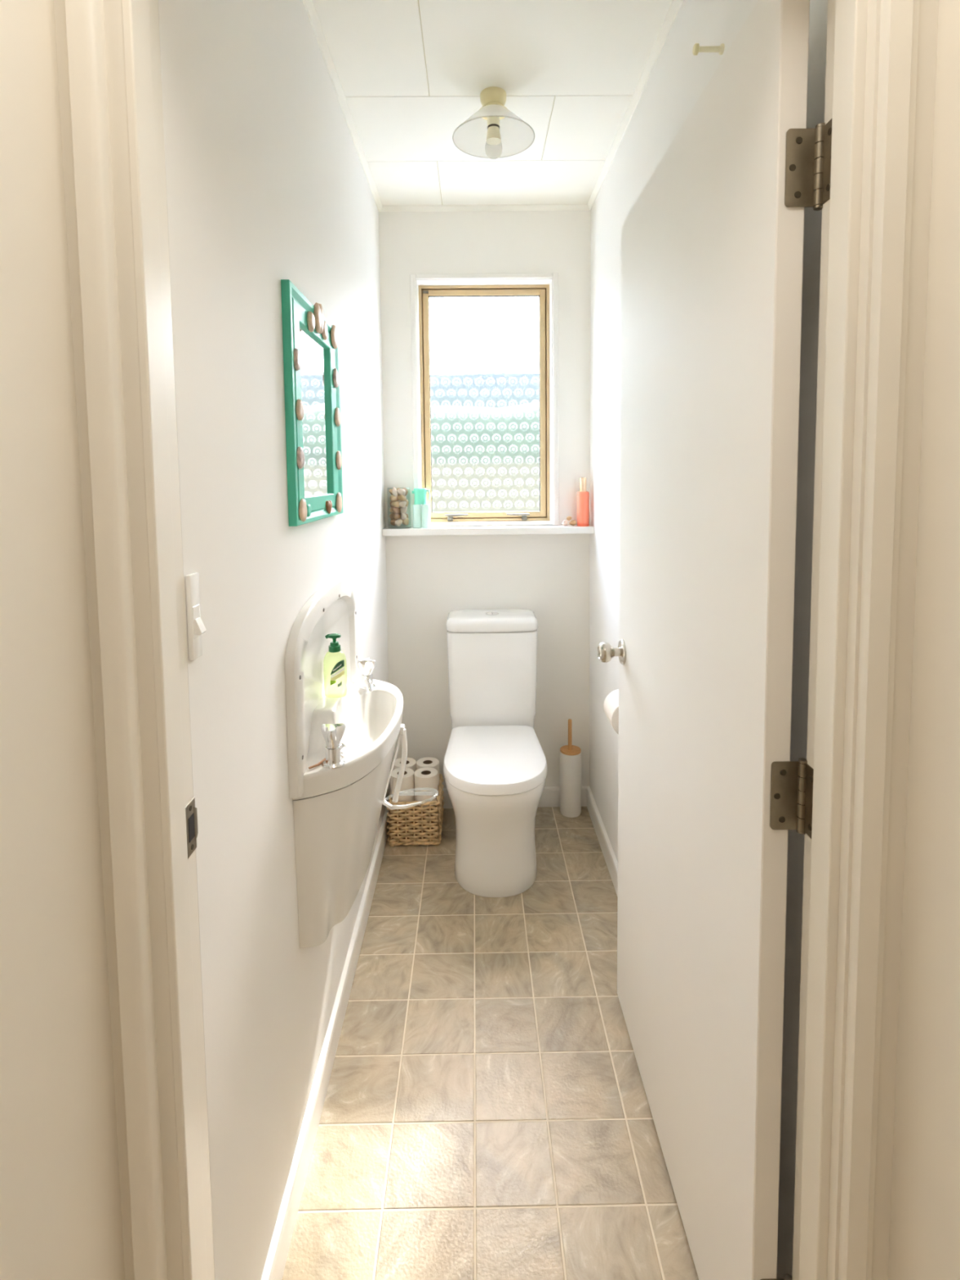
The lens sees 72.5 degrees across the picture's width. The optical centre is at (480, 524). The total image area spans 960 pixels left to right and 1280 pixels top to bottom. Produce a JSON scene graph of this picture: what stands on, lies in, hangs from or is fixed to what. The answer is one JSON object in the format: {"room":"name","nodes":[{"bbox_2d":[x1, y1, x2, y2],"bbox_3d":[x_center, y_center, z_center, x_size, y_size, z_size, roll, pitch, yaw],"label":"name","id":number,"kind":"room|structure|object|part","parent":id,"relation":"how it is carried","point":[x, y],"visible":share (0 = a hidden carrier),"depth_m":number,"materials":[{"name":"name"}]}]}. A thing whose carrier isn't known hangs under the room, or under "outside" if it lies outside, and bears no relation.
{"room":"bathroom","nodes":[
{"label":"bathroom","id":0,"kind":"room"},
{"bbox_2d":[0,0,124,1279],"bbox_3d":[-0.463,0.189,-0.590,0.100,2.450,2.605,-1,4,0],"label":"wall","id":1,"kind":"structure","parent":0,"point":[60,1212],"depth_m":0.64,"materials":[{"name":"beige paint"}]},
{"bbox_2d":[157,0,390,1279],"bbox_3d":[-0.431,0.011,1.772,0.120,2.450,1.946,-1,4,0],"label":"wall","id":2,"kind":"structure","parent":0,"point":[266,181],"depth_m":1.06,"materials":[{"name":"white paint"}]},
{"bbox_2d":[64,0,214,1279],"bbox_3d":[-0.379,0.308,0.769,0.053,2.006,0.116,-1,4,0],"label":"door frame","id":3,"kind":"structure","parent":2,"relation":"attached to","point":[113,46],"depth_m":0.72,"materials":[{"name":"beige paint"}]},
{"bbox_3d":[-0.391,0.312,0.719,0.030,2.006,0.015,-1,4,0],"label":"architrave","id":4,"kind":"part","parent":3,"relation":"part of","materials":[{"name":"beige paint"}]},
{"bbox_3d":[-0.359,0.375,0.811,0.003,0.066,0.028,-1,4,0],"label":"strike plate","id":5,"kind":"part","parent":3,"relation":"part of","materials":[{"name":"metal"}]},
{"bbox_2d":[185,572,206,661],"bbox_3d":[-0.353,0.115,0.820,0.016,0.108,0.027,-1,4,0],"label":"light switch","id":6,"kind":"object","parent":2,"relation":"attached to","point":[196,628],"visible":1,"depth_m":0.81,"materials":[{"name":"white plastic"}]},
{"bbox_2d":[280,279,342,526],"bbox_3d":[-0.359,-0.252,1.459,0.024,0.478,0.446,-1,4,0],"label":"mirror","id":7,"kind":"object","parent":2,"relation":"attached to","point":[311,357],"visible":1,"depth_m":1.41,"materials":[{"name":"teal paint"}]},
{"bbox_3d":[-0.368,-0.239,1.449,0.004,0.350,0.276,-1,4,0],"label":"glass","id":8,"kind":"part","parent":7,"relation":"part of","materials":[{"name":"white mirror"}]},
{"bbox_2d":[261,792,390,1279],"bbox_3d":[-0.352,1.197,1.796,0.014,0.080,1.816,-1,4,0],"label":"baseboard","id":9,"kind":"structure","parent":2,"relation":"attached to","point":[273,1269],"depth_m":1.39,"materials":[{"name":"white paint"}]},
{"bbox_2d":[302,0,382,212],"bbox_3d":[-0.374,-1.148,1.620,0.016,0.018,1.816,-1,4,0],"label":"trim","id":10,"kind":"structure","parent":2,"relation":"attached to","point":[309,6],"depth_m":1.74,"materials":[{"name":"white paint"}]},
{"bbox_2d":[284,578,403,947],"bbox_3d":[-0.278,0.480,1.558,0.172,0.676,0.643,-1,4,0],"label":"basin","id":11,"kind":"object","parent":2,"relation":"attached to","point":[335,832],"visible":0.92,"depth_m":1.35,"materials":[{"name":"white ceramic"}]},
{"bbox_2d":[308,757,325,768],"bbox_3d":[-0.319,0.475,1.309,0.011,0.006,0.060,2,5,27],"label":"stick","id":12,"kind":"object","parent":11,"relation":"on","point":[324,759],"visible":0.79,"depth_m":1.30,"materials":[{"name":"brown wood"}]},
{"bbox_2d":[320,723,346,768],"bbox_3d":[-0.295,0.439,1.323,0.049,0.077,0.084,-1,4,0],"label":"tap","id":13,"kind":"object","parent":11,"relation":"attached to","point":[333,734],"visible":1,"depth_m":1.30,"materials":[{"name":"silver metal"}]},
{"bbox_3d":[-0.295,0.422,1.302,0.049,0.041,0.045,-1,4,0],"label":"handle","id":14,"kind":"part","parent":13,"relation":"part of","materials":[{"name":"silver metal"}]},
{"bbox_3d":[-0.287,0.460,1.343,0.018,0.029,0.049,0,4,10],"label":"spout","id":15,"kind":"part","parent":13,"relation":"part of","materials":[{"name":"silver metal"}]},
{"bbox_2d":[323,633,346,697],"bbox_3d":[-0.329,0.318,1.486,0.052,0.144,0.037,-1,4,0],"label":"soap dispenser","id":16,"kind":"object","parent":11,"relation":"on","point":[335,665],"visible":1,"depth_m":1.47,"materials":[{"name":"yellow plastic"}]},
{"bbox_3d":[-0.261,0.479,1.560,0.106,0.177,0.419,-1,4,0],"label":"bowl","id":17,"kind":"part","parent":11,"relation":"part of","materials":[{"name":"white ceramic"}]},
{"bbox_2d":[357,657,375,691],"bbox_3d":[-0.307,0.406,1.770,0.049,0.077,0.084,-1,4,0],"label":"tap","id":18,"kind":"object","parent":11,"relation":"attached to","point":[366,665],"visible":1,"depth_m":1.77,"materials":[{"name":"silver metal"}]},
{"bbox_3d":[-0.308,0.386,1.788,0.049,0.041,0.044,-1,4,0],"label":"handle","id":19,"kind":"part","parent":18,"relation":"part of","materials":[{"name":"silver metal"}]},
{"bbox_3d":[-0.298,0.429,1.754,0.018,0.029,0.049,-2,4,-17],"label":"spout","id":20,"kind":"part","parent":18,"relation":"part of","materials":[{"name":"silver metal"}]},
{"bbox_2d":[382,724,436,809],"bbox_3d":[-0.178,0.607,1.669,0.142,0.212,0.089,-1,4,0],"label":"towel ring","id":21,"kind":"object","parent":11,"relation":"hanging from","point":[402,732],"visible":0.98,"depth_m":1.64,"materials":[{"name":"white plastic"}]},
{"bbox_2d":[378,210,591,788],"bbox_3d":[0.030,-0.062,2.682,0.820,2.450,0.130,-1,4,0],"label":"wall","id":22,"kind":"structure","parent":0,"point":[428,578],"depth_m":2.63,"materials":[{"name":"white paint"}]},
{"bbox_2d":[409,272,558,525],"bbox_3d":[0.021,-0.490,2.642,0.576,0.982,0.144,-1,4,0],"label":"window","id":23,"kind":"structure","parent":22,"relation":"in","point":[544,286],"depth_m":2.62,"materials":[{"name":"brown wood"}]},
{"bbox_3d":[-0.096,-0.038,2.663,0.092,0.010,0.011,-1,4,0],"label":"lever","id":24,"kind":"part","parent":23,"relation":"part of","materials":[{"name":"grey metal"}]},
{"bbox_3d":[0.155,-0.041,2.666,0.092,0.010,0.011,-1,4,0],"label":"lever","id":25,"kind":"part","parent":23,"relation":"part of","materials":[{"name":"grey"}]},
{"bbox_2d":[379,204,590,212],"bbox_3d":[0.019,-1.219,2.521,0.820,0.018,0.016,-1,4,0],"label":"trim","id":26,"kind":"structure","parent":22,"relation":"attached to","point":[526,206],"depth_m":2.52,"materials":[{"name":"white paint"}]},
{"bbox_2d":[382,524,594,536],"bbox_3d":[0.032,0.022,2.575,0.820,0.027,0.097,-1,4,0],"label":"shelf","id":27,"kind":"object","parent":22,"relation":"attached to","point":[558,529],"visible":0.97,"depth_m":2.53,"materials":[{"name":"white paint"}]},
{"bbox_2d":[386,502,411,526],"bbox_3d":[-0.317,-0.066,2.564,0.091,0.158,0.091,-1,4,0],"label":"glass jar","id":28,"kind":"object","parent":27,"relation":"on","point":[387,502],"visible":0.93,"depth_m":2.56,"materials":[{"name":"clear glass"}]},
{"bbox_2d":[389,511,394,519],"bbox_3d":[-0.339,-0.035,2.567,0.032,0.031,0.029,-2,5,-20],"label":"shell","id":29,"kind":"object","parent":28,"relation":"in","point":[391,516],"visible":0.59,"depth_m":2.56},
{"bbox_2d":[390,519,395,525],"bbox_3d":[-0.338,-0.011,2.568,0.028,0.031,0.031,-5,6,-44],"label":"shell","id":30,"kind":"object","parent":28,"relation":"in","point":[392,521],"visible":0.74,"depth_m":2.56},
{"bbox_2d":[390,494,397,502],"bbox_3d":[-0.335,-0.102,2.550,0.031,0.032,0.028,-2,4,-14],"label":"shell","id":31,"kind":"object","parent":28,"relation":"in","point":[393,498],"visible":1,"depth_m":2.54,"materials":[{"name":"beige stone"}]},
{"bbox_2d":[391,501,399,506],"bbox_3d":[-0.330,-0.080,2.544,0.037,0.026,0.033,3,6,42],"label":"shell","id":32,"kind":"object","parent":28,"relation":"in","point":[395,504],"visible":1,"depth_m":2.53,"materials":[{"name":"beige stone"}]},
{"bbox_2d":[391,487,398,496],"bbox_3d":[-0.329,-0.127,2.544,0.023,0.038,0.023,-1,4,-7],"label":"shell","id":33,"kind":"object","parent":28,"relation":"in","point":[394,492],"visible":1,"depth_m":2.54,"materials":[{"name":"beige stone"}]},
{"bbox_2d":[391,506,400,513],"bbox_3d":[-0.326,-0.057,2.545,0.029,0.030,0.032,0,4,12],"label":"shell","id":34,"kind":"object","parent":28,"relation":"in","point":[395,509],"visible":1,"depth_m":2.54,"materials":[{"name":"brown stone"}]},
{"bbox_2d":[392,512,400,520],"bbox_3d":[-0.324,-0.034,2.545,0.038,0.039,0.025,3,5,36],"label":"shell","id":35,"kind":"object","parent":28,"relation":"in","point":[396,516],"visible":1,"depth_m":2.53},
{"bbox_2d":[395,519,402,526],"bbox_3d":[-0.317,-0.009,2.549,0.029,0.029,0.031,0,4,12],"label":"shell","id":36,"kind":"object","parent":28,"relation":"in","point":[397,522],"visible":1,"depth_m":2.54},
{"bbox_2d":[396,488,405,495],"bbox_3d":[-0.305,-0.126,2.541,0.027,0.028,0.033,3,6,42],"label":"shell","id":37,"kind":"object","parent":28,"relation":"in","point":[401,491],"visible":1,"depth_m":2.53,"materials":[{"name":"beige stone"}]},
{"bbox_2d":[397,494,405,501],"bbox_3d":[-0.305,-0.104,2.543,0.032,0.028,0.031,2,5,33],"label":"shell","id":38,"kind":"object","parent":28,"relation":"in","point":[401,497],"visible":1,"depth_m":2.53,"materials":[{"name":"brown stone"}]},
{"bbox_2d":[398,501,406,507],"bbox_3d":[-0.304,-0.080,2.549,0.035,0.027,0.028,-3,5,-30],"label":"shell","id":39,"kind":"object","parent":28,"relation":"in","point":[402,504],"visible":1,"depth_m":2.54,"materials":[{"name":"beige stone"}]},
{"bbox_2d":[400,513,406,519],"bbox_3d":[-0.299,-0.033,2.552,0.023,0.028,0.034,-2,5,-18],"label":"shell","id":40,"kind":"object","parent":28,"relation":"in","point":[403,516],"visible":1,"depth_m":2.54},
{"bbox_2d":[400,506,407,513],"bbox_3d":[-0.298,-0.058,2.556,0.028,0.030,0.026,-1,4,-9],"label":"shell","id":41,"kind":"object","parent":28,"relation":"in","point":[403,510],"visible":1,"depth_m":2.55,"materials":[{"name":"beige stone"}]},
{"bbox_2d":[401,517,408,525],"bbox_3d":[-0.294,-0.013,2.569,0.027,0.032,0.031,3,5,37],"label":"shell","id":42,"kind":"object","parent":28,"relation":"in","point":[405,522],"visible":0.84,"depth_m":2.56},
{"bbox_2d":[402,488,408,496],"bbox_3d":[-0.295,-0.128,2.565,0.028,0.032,0.029,-2,5,-18],"label":"shell","id":43,"kind":"object","parent":28,"relation":"in","point":[405,489],"visible":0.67,"depth_m":2.56,"materials":[{"name":"beige stone"}]},
{"bbox_2d":[412,488,430,528],"bbox_3d":[-0.229,-0.065,2.560,0.070,0.154,0.044,-1,4,0],"label":"bottle","id":44,"kind":"object","parent":27,"relation":"on","point":[420,521],"visible":1,"depth_m":2.54,"materials":[{"name":"green plastic"}]},
{"bbox_3d":[-0.245,-0.034,2.562,0.033,0.092,0.044,-1,4,0],"label":"tank","id":45,"kind":"part","parent":44,"relation":"part of","materials":[{"name":"green plastic"}]},
{"bbox_3d":[-0.211,-0.034,2.563,0.033,0.092,0.044,-1,4,0],"label":"tank","id":46,"kind":"part","parent":44,"relation":"part of","materials":[{"name":"green plastic"}]},
{"bbox_2d":[562,520,568,525],"bbox_3d":[0.332,-0.007,2.561,0.023,0.024,0.029,-1,4,1],"label":"shell","id":47,"kind":"object","parent":27,"relation":"on","point":[564,522],"visible":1,"depth_m":2.55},
{"bbox_2d":[568,520,576,525],"bbox_3d":[0.362,-0.007,2.561,0.026,0.023,0.029,-3,5,-28],"label":"shell","id":48,"kind":"object","parent":27,"relation":"on","point":[573,522],"visible":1,"depth_m":2.55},
{"bbox_2d":[577,477,589,526],"bbox_3d":[0.403,-0.090,2.564,0.048,0.190,0.048,-1,4,0],"label":"bottle","id":49,"kind":"object","parent":27,"relation":"on","point":[583,495],"visible":1,"depth_m":2.55,"materials":[{"name":"orange"}]},
{"bbox_2d":[442,786,589,808],"bbox_3d":[0.043,1.125,2.699,0.820,0.080,0.014,-1,4,0],"label":"baseboard","id":50,"kind":"structure","parent":22,"relation":"attached to","point":[550,797],"depth_m":2.69,"materials":[{"name":"white paint"}]},
{"bbox_2d":[431,462,539,511],"bbox_3d":[-0.058,0.356,7.146,18.000,2.050,0.200,-1,4,0],"label":"wall","id":51,"kind":"structure","parent":0,"point":[455,486],"depth_m":6.99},
{"bbox_2d":[281,806,698,1279],"bbox_3d":[0.061,1.392,0.477,1.340,0.120,4.743,-1,4,0],"label":"floor","id":52,"kind":"structure","parent":0,"point":[486,1113],"depth_m":1.43,"materials":[{"name":"beige tile"}]},
{"bbox_2d":[386,773,444,846],"bbox_3d":[-0.244,1.095,2.528,0.200,0.172,0.243,-1,4,0],"label":"wicker basket","id":53,"kind":"object","parent":52,"relation":"on","point":[415,825],"visible":0.76,"depth_m":2.42,"materials":[{"name":"beige wicker"}]},
{"bbox_2d":[390,767,414,802],"bbox_3d":[-0.292,0.988,2.466,0.089,0.112,0.089,-1,4,0],"label":"toilet roll","id":54,"kind":"object","parent":53,"relation":"on","point":[406,793],"visible":0.55,"depth_m":2.43,"materials":[{"name":"white paper"}]},
{"bbox_2d":[393,757,416,786],"bbox_3d":[-0.293,0.981,2.556,0.089,0.112,0.089,-1,4,0],"label":"toilet roll","id":55,"kind":"object","parent":53,"relation":"on","point":[411,762],"visible":0.25,"depth_m":2.54,"materials":[{"name":"white paper"}]},
{"bbox_2d":[413,767,438,806],"bbox_3d":[-0.202,0.987,2.467,0.089,0.112,0.089,-1,4,0],"label":"toilet roll","id":56,"kind":"object","parent":53,"relation":"on","point":[425,778],"visible":0.8,"depth_m":2.43,"materials":[{"name":"white paper"}]},
{"bbox_2d":[416,757,439,784],"bbox_3d":[-0.203,0.980,2.557,0.089,0.112,0.089,-1,4,0],"label":"toilet roll","id":57,"kind":"object","parent":53,"relation":"on","point":[433,762],"visible":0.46,"depth_m":2.54,"materials":[{"name":"white paper"}]},
{"bbox_2d":[443,608,546,897],"bbox_3d":[0.050,0.774,2.341,0.350,0.832,0.660,-1,4,0],"label":"toilet","id":58,"kind":"object","parent":52,"relation":"on","point":[495,763],"visible":1,"depth_m":2.26,"materials":[{"name":"white ceramic"}]},
{"bbox_3d":[0.045,0.371,2.544,0.348,0.052,0.194,-1,4,0],"label":"cistern lid","id":59,"kind":"part","parent":58,"relation":"part of","materials":[{"name":"white ceramic"}]},
{"bbox_3d":[0.050,0.798,2.245,0.348,0.040,0.466,-1,4,0],"label":"lid","id":60,"kind":"part","parent":58,"relation":"part of","materials":[{"name":"white plastic"}]},
{"bbox_2d":[560,719,581,817],"bbox_3d":[0.365,0.972,2.638,0.085,0.388,0.085,-1,4,0],"label":"toilet brush","id":61,"kind":"object","parent":52,"relation":"on","point":[570,754],"visible":1,"depth_m":2.61,"materials":[{"name":"white plastic"}]},
{"bbox_3d":[0.360,0.841,2.624,0.017,0.126,0.017,-1,4,0],"label":"handle","id":62,"kind":"part","parent":61,"relation":"part of","materials":[{"name":"brown wood"}]},
{"bbox_3d":[0.364,0.906,2.633,0.083,0.009,0.083,-1,4,0],"label":"lid","id":63,"kind":"part","parent":61,"relation":"part of","materials":[{"name":"brown wood"}]},
{"bbox_2d":[312,0,672,205],"bbox_3d":[0.026,-1.191,1.686,1.020,0.050,1.946,-1,4,0],"label":"ceiling","id":64,"kind":"structure","parent":0,"point":[411,73],"depth_m":1.75,"materials":[{"name":"beige paint"}]},
{"bbox_3d":[-0.260,-1.163,1.606,0.244,0.012,0.369,-1,4,0],"label":"panel","id":65,"kind":"part","parent":64,"relation":"part of","materials":[{"name":"white paint"}]},
{"bbox_3d":[-0.267,-1.218,2.343,0.244,0.012,0.365,-1,4,0],"label":"panel","id":66,"kind":"part","parent":64,"relation":"part of","materials":[{"name":"white paint"}]},
{"bbox_3d":[-0.091,-1.192,1.977,0.589,0.012,0.368,-1,4,0],"label":"panel","id":67,"kind":"part","parent":64,"relation":"part of","materials":[{"name":"white paint"}]},
{"bbox_2d":[456,86,528,159],"bbox_3d":[0.037,-1.090,1.792,0.226,0.167,0.226,-1,4,0],"label":"ceiling light","id":68,"kind":"object","parent":64,"relation":"attached to","point":[493,99],"visible":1,"depth_m":1.78,"materials":[{"name":"beige plastic"}]},
{"bbox_3d":[0.037,-1.067,1.794,0.041,0.033,0.041,-1,4,0],"label":"bulb","id":69,"kind":"part","parent":68,"relation":"part of","materials":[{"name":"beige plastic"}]},
{"bbox_3d":[0.143,-1.222,2.346,0.572,0.012,0.365,-1,4,0],"label":"panel","id":70,"kind":"part","parent":64,"relation":"part of","materials":[{"name":"white paint"}]},
{"bbox_3d":[0.150,-1.167,1.609,0.572,0.012,0.369,-1,4,0],"label":"panel","id":71,"kind":"part","parent":64,"relation":"part of","materials":[{"name":"white paint"}]},
{"bbox_3d":[0.319,-1.197,1.980,0.226,0.012,0.368,-1,4,0],"label":"panel","id":72,"kind":"part","parent":64,"relation":"part of","materials":[{"name":"white paint"}]},
{"bbox_2d":[53,0,938,1279],"bbox_3d":[0.044,0.082,0.760,1.300,2.450,0.092,-1,4,0],"label":"door trim","id":73,"kind":"structure","parent":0,"point":[928,9],"depth_m":0.72,"materials":[{"name":"beige paint"}]},
{"bbox_2d":[589,0,959,1279],"bbox_3d":[0.521,0.102,0.435,0.120,2.450,4.643,-1,4,0],"label":"wall","id":74,"kind":"structure","parent":0,"point":[924,1244],"depth_m":0.73,"materials":[{"name":"beige paint"}]},
{"bbox_2d":[586,786,617,897],"bbox_3d":[0.454,1.188,1.803,0.014,0.080,1.816,-1,4,0],"label":"baseboard","id":75,"kind":"structure","parent":74,"relation":"attached to","point":[607,851],"depth_m":2.36,"materials":[{"name":"white paint"}]},
{"bbox_2d":[587,0,683,210],"bbox_3d":[0.429,-1.156,1.627,0.016,0.018,1.816,-1,4,0],"label":"trim","id":76,"kind":"structure","parent":74,"relation":"attached to","point":[675,6],"depth_m":1.75,"materials":[{"name":"white paint"}]},
{"bbox_2d":[692,43,724,55],"bbox_3d":[0.417,-0.869,1.197,0.053,0.018,0.018,-1,4,0],"label":"peg","id":77,"kind":"object","parent":74,"relation":"attached to","point":[696,48],"visible":1,"depth_m":1.19,"materials":[{"name":"beige plastic"}]},
{"bbox_2d":[597,0,831,1279],"bbox_3d":[0.369,0.285,1.215,0.154,1.946,0.850,-1,4,0],"label":"door","id":78,"kind":"structure","parent":74,"relation":"in","point":[711,793],"depth_m":0.99,"materials":[{"name":"white paint"}]},
{"bbox_3d":[0.307,0.310,1.595,0.036,0.050,0.050,-1,4,0],"label":"knob","id":79,"kind":"part","parent":78,"relation":"part of","materials":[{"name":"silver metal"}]},
{"bbox_2d":[791,0,919,1279],"bbox_3d":[0.428,0.300,0.772,0.053,2.006,0.107,-1,4,0],"label":"door frame","id":80,"kind":"structure","parent":74,"relation":"attached to","point":[872,46],"depth_m":0.73,"materials":[{"name":"beige paint"}]},
{"bbox_3d":[0.436,0.303,0.726,0.036,2.006,0.015,-1,4,0],"label":"architrave","id":81,"kind":"part","parent":80,"relation":"part of","materials":[{"name":"beige paint"}]},
{"bbox_3d":[0.424,0.517,1.816,0.058,0.032,0.159,-1,4,0],"label":"holder","id":82,"kind":"object","parent":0,"visible":0},
{"bbox_2d":[603,688,618,734],"bbox_3d":[0.401,0.518,1.805,0.100,0.100,0.110,-1,4,0],"label":"toilet roll","id":83,"kind":"object","parent":82,"relation":"hanging from","point":[611,705],"visible":0.23,"depth_m":1.78,"materials":[{"name":"white paper"}]},
{"label":"outside","id":84,"kind":"structure","parent":0,"visible":0},
{"bbox_3d":[-0.297,-0.556,33.501,60.000,0.070,53.100,-1,4,0],"label":"lawn","id":85,"kind":"structure","parent":84,"visible":0},
{"bbox_2d":[431,401,539,463],"bbox_3d":[-0.082,-0.175,9.212,20.000,3.076,1.667,-1,4,0],"label":"hedge","id":86,"kind":"object","parent":85,"relation":"on","point":[459,433],"visible":0.08,"depth_m":8.57,"materials":[{"name":"green plant"}]},
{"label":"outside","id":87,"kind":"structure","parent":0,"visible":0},
{"bbox_2d":[430,373,538,407],"bbox_3d":[-0.513,-6.716,50.637,120.000,9.754,10.000,-1,4,0],"label":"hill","id":88,"kind":"structure","parent":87,"point":[483,389],"depth_m":48.44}
]}

